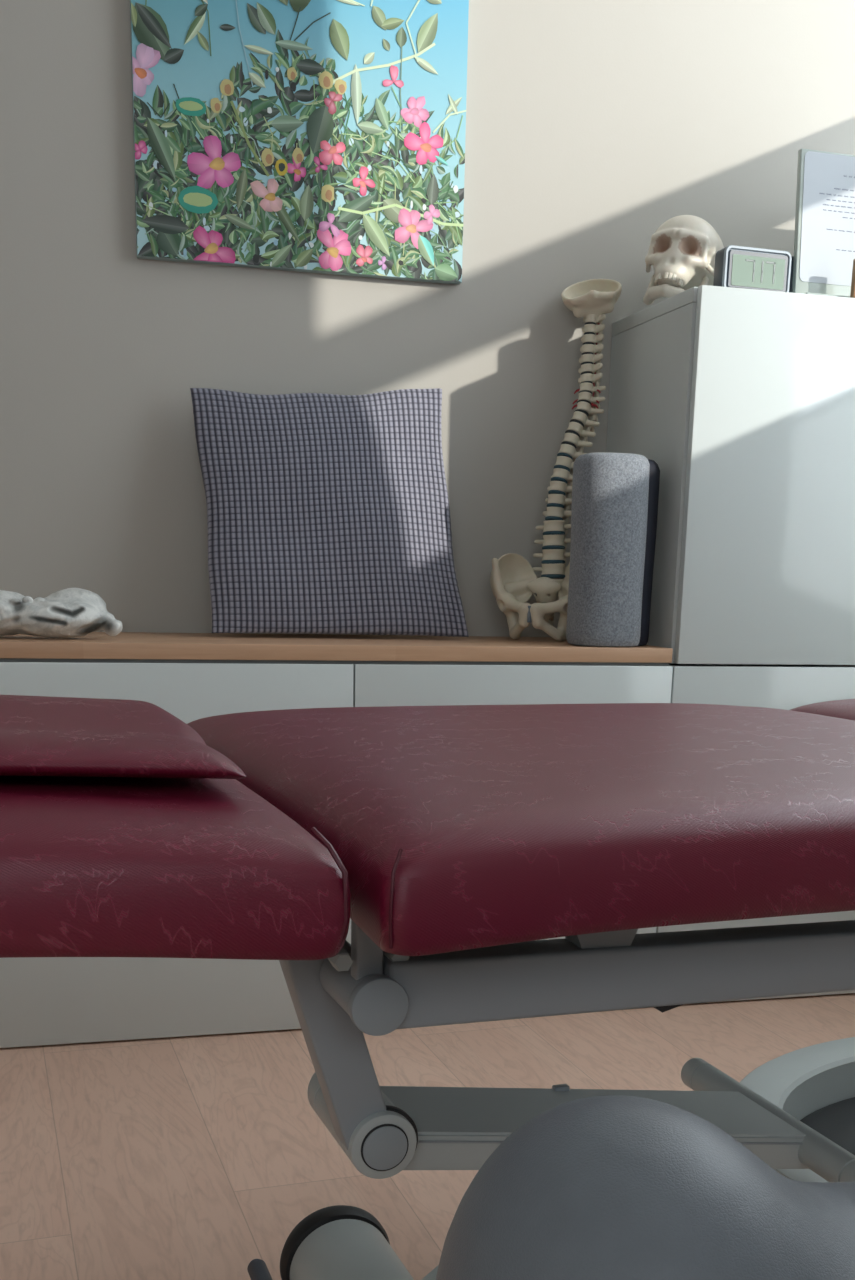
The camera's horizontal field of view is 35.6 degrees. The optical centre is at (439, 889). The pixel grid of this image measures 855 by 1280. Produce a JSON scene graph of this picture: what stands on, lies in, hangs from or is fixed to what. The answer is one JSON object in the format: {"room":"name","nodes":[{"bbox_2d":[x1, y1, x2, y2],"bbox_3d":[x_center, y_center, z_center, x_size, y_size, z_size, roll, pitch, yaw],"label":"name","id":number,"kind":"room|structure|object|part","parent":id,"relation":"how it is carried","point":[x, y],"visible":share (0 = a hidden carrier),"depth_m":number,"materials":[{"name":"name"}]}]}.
{"room":"examination room","nodes":[
{"label":"examination room","id":0,"kind":"room"},
{"bbox_2d":[0,0,854,636],"bbox_3d":[-0.920,-1.096,2.403,4.210,2.620,0.100,-2,14,-15],"label":"wall","id":1,"kind":"structure","parent":0,"point":[592,126],"depth_m":2.56,"materials":[{"name":"paint"}]},
{"bbox_2d":[130,0,468,284],"bbox_3d":[-0.248,-1.459,2.432,0.613,0.613,0.022,-2,14,-15],"label":"picture","id":2,"kind":"object","parent":1,"relation":"attached to","point":[311,136],"visible":1,"depth_m":2.44},
{"bbox_2d":[606,285,854,664],"bbox_3d":[0.679,-0.788,2.648,0.596,0.652,0.398,-2,14,-15],"label":"upper cabinet","id":3,"kind":"object","parent":1,"relation":"attached to","point":[742,400],"visible":0.97,"depth_m":2.44,"materials":[{"name":"white laminate"}]},
{"bbox_3d":[0.683,-1.096,2.586,0.595,0.024,0.377,-2,14,-15],"label":"panel","id":4,"kind":"part","parent":3,"relation":"part of","materials":[{"name":"white metal"}]},
{"bbox_2d":[643,215,723,304],"bbox_3d":[0.468,-1.193,2.552,0.140,0.169,0.209,10,16,32],"label":"model","id":5,"kind":"object","parent":3,"relation":"on","point":[682,251],"visible":0.84,"depth_m":2.48},
{"bbox_2d":[713,245,791,291],"bbox_3d":[0.561,-1.107,2.399,0.135,0.078,0.049,-3,14,-18],"label":"alarm clock","id":6,"kind":"object","parent":3,"relation":"on","point":[735,266],"visible":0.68,"depth_m":2.38,"materials":[{"name":"silver plastic"}]},
{"bbox_2d":[789,256,793,292],"bbox_3d":[0.637,-1.119,2.456,0.040,0.078,0.052,-2,14,-15],"label":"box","id":7,"kind":"object","parent":3,"relation":"on","point":[791,273],"visible":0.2,"depth_m":2.43,"materials":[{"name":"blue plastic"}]},
{"bbox_2d":[792,149,854,297],"bbox_3d":[0.744,-1.199,2.421,0.196,0.258,0.075,-3,14,-17],"label":"sign holder","id":8,"kind":"object","parent":3,"relation":"on","point":[824,237],"visible":0.95,"depth_m":2.42,"materials":[{"name":"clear plastic"}]},
{"bbox_2d":[850,259,854,297],"bbox_3d":[0.755,-1.094,2.389,0.032,0.066,0.012,-2,14,-15],"label":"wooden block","id":9,"kind":"object","parent":3,"relation":"on","point":[852,293],"visible":1,"depth_m":2.39,"materials":[{"name":"brown wood"}]},
{"bbox_2d":[0,993,854,1279],"bbox_3d":[-0.327,0.743,0.509,4.250,0.060,4.800,-2,14,-15],"label":"floor","id":10,"kind":"structure","parent":0,"point":[198,1157],"depth_m":2.02,"materials":[{"name":"brown wood"}]},
{"bbox_2d":[0,662,352,1047],"bbox_3d":[-0.785,-0.089,2.412,1.199,0.662,0.390,-2,14,-15],"label":"drawer front","id":11,"kind":"object","parent":10,"relation":"on","point":[44,1000],"visible":0.32,"depth_m":2.31,"materials":[{"name":"white laminate"}]},
{"bbox_3d":[-0.741,0.112,2.276,1.197,0.328,0.019,-2,14,-15],"label":"drawer","id":12,"kind":"part","parent":11,"relation":"part of","materials":[{"name":"white paint"}]},
{"bbox_3d":[-0.734,-0.210,2.200,1.197,0.328,0.019,-2,14,-15],"label":"drawer","id":13,"kind":"part","parent":11,"relation":"part of","materials":[{"name":"white paint"}]},
{"bbox_2d":[0,632,672,665],"bbox_3d":[-0.490,-0.440,2.415,1.798,0.032,0.394,-2,14,-15],"label":"countertop","id":14,"kind":"structure","parent":11,"relation":"on","point":[125,647],"depth_m":2.33,"materials":[{"name":"brown wood"}]},
{"bbox_2d":[0,588,122,637],"bbox_3d":[-0.682,-0.472,2.270,0.274,0.084,0.124,0,13,-6],"label":"model","id":15,"kind":"object","parent":14,"relation":"on","point":[69,612],"visible":1,"depth_m":2.24},
{"bbox_2d":[190,388,468,636],"bbox_3d":[-0.202,-0.720,2.520,0.517,0.467,0.148,-2,14,-15],"label":"throw cushion","id":16,"kind":"object","parent":14,"relation":"on","point":[327,513],"visible":1,"depth_m":2.48,"materials":[{"name":"grey fabric"}]},
{"bbox_2d":[490,279,621,640],"bbox_3d":[0.250,-0.838,2.588,0.270,0.696,0.201,-8,16,-34],"label":"model","id":17,"kind":"object","parent":14,"relation":"on","point":[513,581],"visible":0.88,"depth_m":2.60},
{"bbox_2d":[566,452,659,646],"bbox_3d":[0.322,-0.624,2.463,0.166,0.341,0.134,-2,14,-15],"label":"speaker","id":18,"kind":"object","parent":14,"relation":"on","point":[614,513],"visible":1,"depth_m":2.41,"materials":[{"name":"grey fabric"}]},
{"bbox_2d":[0,699,854,1279],"bbox_3d":[0.144,0.143,1.404,2.454,0.718,0.996,-4,14,-21],"label":"table","id":19,"kind":"object","parent":10,"relation":"on","point":[452,840],"visible":0.88,"depth_m":0.93,"materials":[{"name":"red leather"}]},
{"bbox_2d":[0,695,246,778],"bbox_3d":[-0.412,-0.101,0.835,0.542,0.063,0.269,-5,15,-26],"label":"pad","id":20,"kind":"object","parent":19,"relation":"on","point":[40,735],"visible":1,"depth_m":0.83,"materials":[{"name":"red leather"}]},
{"bbox_2d":[0,776,350,959],"bbox_3d":[-0.558,-0.074,0.945,0.826,0.088,0.716,0,13,-21],"label":"cushion","id":21,"kind":"object","parent":19,"relation":"on","point":[90,866],"depth_m":0.75,"materials":[{"name":"red leather"}]},
{"bbox_2d":[187,703,854,955],"bbox_3d":[0.183,-0.101,1.230,0.736,0.090,0.726,-4,14,-21],"label":"cushion","id":22,"kind":"object","parent":19,"relation":"on","point":[452,828],"depth_m":0.88,"materials":[{"name":"red leather"}]},
{"bbox_3d":[0.137,0.217,1.216,0.416,0.092,0.117,-4,14,-21],"label":"lifting arm","id":23,"kind":"part","parent":19,"relation":"part of"},
{"bbox_3d":[0.457,0.049,1.154,1.071,0.068,0.040,-4,14,-21],"label":"rail","id":24,"kind":"part","parent":19,"relation":"part of","materials":[{"name":"grey metal"}]},
{"bbox_2d":[791,699,854,720],"bbox_3d":[0.724,-0.138,1.434,0.406,0.094,0.716,-4,14,-21],"label":"cushion","id":25,"kind":"object","parent":19,"relation":"on","point":[844,709],"depth_m":1.61,"materials":[{"name":"red leather"}]},
{"bbox_3d":[0.827,0.393,1.864,0.728,0.048,0.582,-4,14,-21],"label":"motor","id":26,"kind":"part","parent":19,"relation":"part of","materials":[{"name":"plastic"}]},
{"bbox_2d":[353,664,672,940],"bbox_3d":[0.084,-0.123,2.643,0.599,0.662,0.390,-2,14,-15],"label":"drawer front","id":27,"kind":"object","parent":10,"relation":"on","point":[374,685],"visible":0.23,"depth_m":2.39,"materials":[{"name":"white laminate"}]},
{"bbox_3d":[0.136,-0.243,2.430,0.597,0.328,0.019,-2,14,-15],"label":"drawer","id":28,"kind":"part","parent":27,"relation":"part of","materials":[{"name":"white paint"}]},
{"bbox_3d":[0.128,0.079,2.506,0.597,0.328,0.019,-2,14,-15],"label":"drawer","id":29,"kind":"part","parent":27,"relation":"part of","materials":[{"name":"white paint"}]},
{"bbox_2d":[436,1095,854,1279],"bbox_3d":[0.266,0.395,0.625,0.522,0.589,0.426,-2,14,-15],"label":"stool","id":30,"kind":"object","parent":10,"relation":"on","point":[607,1187],"visible":1,"depth_m":0.55,"materials":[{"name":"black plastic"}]},
{"bbox_2d":[656,663,854,1002],"bbox_3d":[0.664,-0.145,2.796,0.599,0.662,0.390,-2,14,-15],"label":"drawer front","id":31,"kind":"object","parent":10,"relation":"on","point":[785,687],"visible":0.21,"depth_m":2.53,"materials":[{"name":"white laminate"}]},
{"bbox_3d":[0.708,0.056,2.659,0.597,0.328,0.019,-2,14,-15],"label":"drawer","id":32,"kind":"part","parent":31,"relation":"part of","materials":[{"name":"white paint"}]},
{"bbox_3d":[0.716,-0.266,2.583,0.597,0.328,0.019,-2,14,-15],"label":"drawer","id":33,"kind":"part","parent":31,"relation":"part of","materials":[{"name":"white paint"}]}
]}

